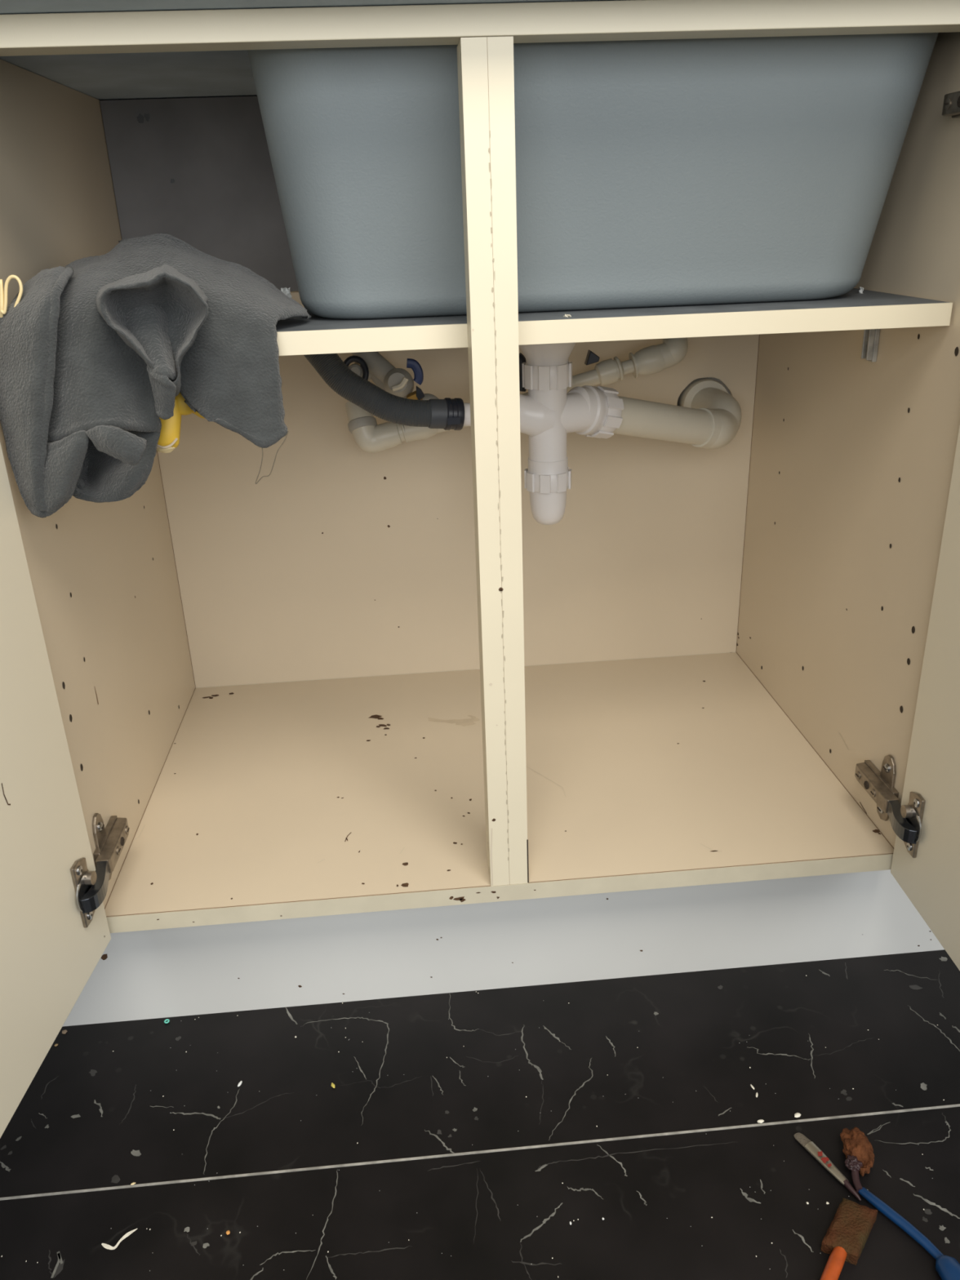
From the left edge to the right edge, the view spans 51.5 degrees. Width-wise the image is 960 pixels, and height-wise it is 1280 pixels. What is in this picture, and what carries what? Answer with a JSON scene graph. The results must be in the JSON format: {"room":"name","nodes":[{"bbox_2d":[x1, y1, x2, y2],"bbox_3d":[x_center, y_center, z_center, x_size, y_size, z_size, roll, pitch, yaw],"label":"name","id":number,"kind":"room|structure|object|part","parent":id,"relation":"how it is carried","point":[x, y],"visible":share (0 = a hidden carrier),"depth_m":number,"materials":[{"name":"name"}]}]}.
{"room":"kitchen","nodes":[
{"label":"kitchen","id":0,"kind":"room"},
{"bbox_2d":[0,949,959,1279],"bbox_3d":[0.112,0.757,0.174,3.200,0.020,2.960,-4,23,-4],"label":"floor","id":1,"kind":"structure","parent":0,"point":[92,1115],"depth_m":0.89,"materials":[{"name":"black stone"}]},
{"bbox_2d":[0,970,944,1277],"bbox_3d":[0.035,0.430,0.921,0.847,0.001,0.330,-2,23,0],"label":"dust specks","id":2,"kind":"object","parent":1,"relation":"on","point":[695,971],"visible":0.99,"depth_m":0.84,"materials":[{"name":"white"}]},
{"bbox_2d":[0,0,959,1137],"bbox_3d":[0.015,-0.040,0.891,1.120,0.889,0.912,-4,23,-4],"label":"base cabinet","id":3,"kind":"object","parent":1,"relation":"on","point":[348,722],"visible":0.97,"depth_m":1.03,"materials":[{"name":"beige laminate"}]},
{"bbox_2d":[0,275,22,317],"bbox_3d":[-0.353,-0.247,0.736,0.042,0.045,0.028,-4,23,-4],"label":"hook","id":4,"kind":"object","parent":3,"relation":"hanging from","point":[3,296],"visible":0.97,"depth_m":0.72,"materials":[{"name":"beige plastic"}]},
{"bbox_3d":[-0.369,0.026,0.602,0.018,0.716,0.396,-1,23,2],"label":"door","id":5,"kind":"part","parent":3,"relation":"part of","materials":[{"name":"plastic"}]},
{"bbox_2d":[75,872,92,911],"bbox_3d":[-0.342,0.218,0.861,0.002,0.033,0.033,-1,23,2],"label":"hinge","id":6,"kind":"object","parent":3,"relation":"on","point":[83,880],"depth_m":0.86,"materials":[{"name":"silver metal"}]},
{"bbox_3d":[-0.394,-0.163,1.020,0.018,0.736,0.511,-4,23,-4],"label":"panel","id":7,"kind":"part","parent":3,"relation":"part of","materials":[{"name":"beige plastic"}]},
{"bbox_3d":[-0.354,0.191,0.945,0.006,0.072,0.064,-4,23,-4],"label":"mounting plate","id":8,"kind":"part","parent":3,"relation":"part of","materials":[{"name":"silver metal"}]},
{"bbox_2d":[0,232,311,517],"bbox_3d":[-0.253,-0.220,0.802,0.213,0.200,0.223,3,24,13],"label":"towel","id":9,"kind":"object","parent":3,"relation":"on","point":[95,350],"visible":1,"depth_m":0.74,"materials":[{"name":"grey fabric"}]},
{"bbox_2d":[156,391,204,453],"bbox_3d":[-0.240,-0.207,0.809,0.052,0.094,0.087,-4,23,-4],"label":"glove","id":10,"kind":"object","parent":3,"relation":"hanging from","point":[169,438],"visible":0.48,"depth_m":0.79,"materials":[{"name":"yellow rubber"}]},
{"bbox_2d":[280,287,292,297],"bbox_3d":[-0.176,-0.315,0.906,0.009,0.011,0.008,9,25,24],"label":"paper scrap","id":11,"kind":"object","parent":3,"relation":"on","point":[286,291],"visible":0.58,"depth_m":0.91,"materials":[{"name":"white paper"}]},
{"bbox_2d":[0,0,620,100],"bbox_3d":[-0.018,-0.544,0.894,2.400,0.038,0.603,-4,23,-4],"label":"countertop","id":12,"kind":"structure","parent":3,"relation":"on","point":[209,73],"depth_m":0.85,"materials":[{"name":"grey"}]},
{"bbox_2d":[247,32,938,319],"bbox_3d":[0.071,-0.457,0.946,0.584,0.249,0.454,-4,23,-4],"label":"sink","id":13,"kind":"object","parent":12,"relation":"in","point":[661,172],"visible":0.91,"depth_m":0.78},
{"bbox_2d":[519,342,742,524],"bbox_3d":[0.190,-0.283,1.151,0.143,0.238,0.447,17,29,37],"label":"trap","id":14,"kind":"object","parent":13,"relation":"attached to","point":[704,415],"visible":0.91,"depth_m":1.07,"materials":[{"name":"white plastic"}]},
{"bbox_2d":[303,353,471,430],"bbox_3d":[-0.117,-0.284,1.002,0.235,0.152,0.058,0,23,6],"label":"hose","id":15,"kind":"object","parent":14,"relation":"attached to","point":[447,413],"visible":0.56,"depth_m":1.00,"materials":[{"name":"dark grey flexible plastic"},{"name":"black rubber"}]},
{"bbox_2d":[529,491,566,524],"bbox_3d":[0.075,-0.148,1.096,0.041,0.042,0.041,-4,23,-4],"label":"cup","id":16,"kind":"object","parent":14,"relation":"on","point":[548,508],"depth_m":1.08,"materials":[{"name":"white plastic"}]},
{"bbox_2d":[343,355,368,380],"bbox_3d":[-0.147,-0.324,1.181,0.032,0.037,0.096,-4,23,-4],"label":"clip","id":17,"kind":"object","parent":3,"relation":"attached to","point":[356,367],"visible":0.54,"depth_m":1.14,"materials":[{"name":"black"}]},
{"bbox_3d":[-0.025,-0.281,1.266,0.764,0.736,0.006,-4,23,-4],"label":"panel","id":18,"kind":"part","parent":3,"relation":"part of","materials":[{"name":"beige plastic"}]},
{"bbox_3d":[0.003,-0.424,0.686,0.764,0.019,0.034,-4,23,-4],"label":"rail","id":19,"kind":"part","parent":3,"relation":"part of","materials":[{"name":"beige wood"}]},
{"bbox_3d":[0.015,-0.095,0.830,0.037,0.700,0.042,-4,23,-4],"label":"post","id":20,"kind":"part","parent":3,"relation":"part of","materials":[{"name":"beige"}]},
{"bbox_3d":[0.010,0.145,1.178,0.777,0.018,0.495,-4,23,-4],"label":"panel","id":21,"kind":"part","parent":3,"relation":"part of","materials":[{"name":"beige plastic"}]},
{"bbox_2d":[345,337,688,453],"bbox_3d":[0.044,-0.309,1.185,0.412,0.148,0.065,-4,23,-4],"label":"supply pipe","id":22,"kind":"object","parent":3,"relation":"attached to","point":[371,437],"visible":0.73,"depth_m":1.17,"materials":[{"name":"plastic"}]},
{"bbox_2d":[351,351,439,399],"bbox_3d":[-0.100,-0.304,1.155,0.128,0.107,0.063,6,24,18],"label":"shutoff valve","id":23,"kind":"object","parent":22,"relation":"attached to","point":[397,382],"visible":0.61,"depth_m":1.14,"materials":[{"name":"plastic"}]},
{"bbox_3d":[-0.074,-0.305,1.130,0.019,0.030,0.008,-4,23,-4],"label":"blue lever","id":24,"kind":"part","parent":23,"relation":"part of","materials":[{"name":"blue plastic"}]},
{"bbox_3d":[-0.069,-0.283,1.139,0.010,0.016,0.008,-4,23,-4],"label":"lever","id":25,"kind":"part","parent":23,"relation":"part of","materials":[{"name":"black plastic"}]},
{"bbox_3d":[0.048,-0.311,1.155,0.016,0.044,0.011,-4,23,-4],"label":"valve handle","id":26,"kind":"part","parent":22,"relation":"part of","materials":[{"name":"black plastic"}]},
{"bbox_3d":[0.131,-0.331,1.162,0.016,0.016,0.014,-4,23,-4],"label":"valve lever","id":27,"kind":"part","parent":22,"relation":"part of","materials":[{"name":"black plastic"}]},
{"bbox_2d":[275,288,952,355],"bbox_3d":[-0.001,-0.280,0.878,0.761,0.018,0.194,-4,23,-4],"label":"shelf","id":28,"kind":"object","parent":3,"relation":"attached to","point":[926,312],"depth_m":0.80,"materials":[{"name":"beige wood"}]},
{"bbox_3d":[0.384,-0.213,1.070,0.018,0.736,0.511,-4,23,-4],"label":"panel","id":29,"kind":"part","parent":3,"relation":"part of","materials":[{"name":"beige plastic"}]},
{"bbox_2d":[858,286,863,293],"bbox_3d":[0.354,-0.324,0.924,0.005,0.009,0.009,-4,23,-4],"label":"crumb","id":30,"kind":"object","parent":3,"relation":"on","point":[861,289],"visible":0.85,"depth_m":0.92,"materials":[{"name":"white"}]},
{"bbox_3d":[0.400,0.143,0.994,0.006,0.072,0.064,-4,23,-4],"label":"mounting plate","id":31,"kind":"part","parent":3,"relation":"part of","materials":[{"name":"silver metal"}]},
{"bbox_2d":[905,806,921,842],"bbox_3d":[0.397,0.169,0.913,0.002,0.033,0.033,-3,23,-2],"label":"hinge","id":32,"kind":"object","parent":3,"relation":"on","point":[913,814],"depth_m":0.91,"materials":[{"name":"silver metal"}]},
{"bbox_3d":[0.408,-0.024,0.653,0.018,0.716,0.396,-3,23,-2],"label":"door","id":33,"kind":"part","parent":3,"relation":"part of","materials":[{"name":"plastic"}]},
{"bbox_3d":[0.380,-0.412,0.757,0.006,0.072,0.064,-4,23,-4],"label":"mounting plate","id":34,"kind":"part","parent":3,"relation":"part of","materials":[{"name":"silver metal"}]},
{"bbox_2d":[0,1103,959,1200],"bbox_3d":[0.047,0.448,0.878,3.200,0.001,0.003,-4,23,-4],"label":"floor seam","id":35,"kind":"structure","parent":1,"relation":"on","point":[956,1104],"depth_m":0.88,"materials":[{"name":"metal"}]},
{"bbox_2d":[757,1119,764,1123],"bbox_3d":[0.252,0.433,0.894,0.006,0.002,0.004,-4,23,-4],"label":"chip","id":36,"kind":"object","parent":1,"relation":"on","point":[761,1121],"visible":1,"depth_m":0.89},
{"bbox_2d":[794,1112,800,1117],"bbox_3d":[0.287,0.429,0.899,0.007,0.002,0.005,-4,23,-4],"label":"chip","id":37,"kind":"object","parent":1,"relation":"on","point":[797,1114],"visible":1,"depth_m":0.90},
{"bbox_2d":[793,1132,861,1201],"bbox_3d":[0.296,0.447,0.847,0.010,0.009,0.074,-13,25,-23],"label":"knife","id":38,"kind":"object","parent":1,"relation":"on","point":[809,1145],"visible":1,"depth_m":0.85,"materials":[{"name":"silver metal"}]},
{"bbox_3d":[0.309,0.456,0.824,0.005,0.005,0.018,-11,25,-20],"label":"handle","id":39,"kind":"part","parent":38,"relation":"part of","materials":[{"name":"black"}]},
{"bbox_2d":[819,1197,877,1279],"bbox_3d":[0.278,0.477,0.772,0.027,0.014,0.105,15,29,35],"label":"brush","id":40,"kind":"object","parent":1,"relation":"on","point":[845,1239],"visible":1,"depth_m":0.78,"materials":[{"name":"orange plastic"}]},
{"bbox_3d":[0.266,0.484,0.755,0.011,0.010,0.063,14,28,33],"label":"handle","id":41,"kind":"part","parent":40,"relation":"part of","materials":[{"name":"orange plastic"}]},
{"bbox_2d":[840,1126,959,1279],"bbox_3d":[0.337,0.460,0.796,0.035,0.023,0.162,-8,24,-14],"label":"brush","id":42,"kind":"object","parent":1,"relation":"on","point":[858,1150],"visible":1,"depth_m":0.82,"materials":[{"name":"blue plastic"}]},
{"bbox_3d":[0.315,0.449,0.832,0.007,0.010,0.024,1,23,8],"label":"stem","id":43,"kind":"part","parent":42,"relation":"part of","materials":[{"name":"black"}]},
{"bbox_3d":[0.337,0.467,0.796,0.009,0.007,0.080,-16,27,-30],"label":"handle","id":44,"kind":"part","parent":42,"relation":"part of","materials":[{"name":"blue plastic"}]},
{"bbox_2d":[707,377,730,394],"bbox_3d":[-0.055,-0.919,1.095,3.200,2.391,0.060,-4,23,-4],"label":"wall","id":45,"kind":"structure","parent":0,"point":[712,378],"depth_m":1.34,"materials":[{"name":"white paint"}]}
]}

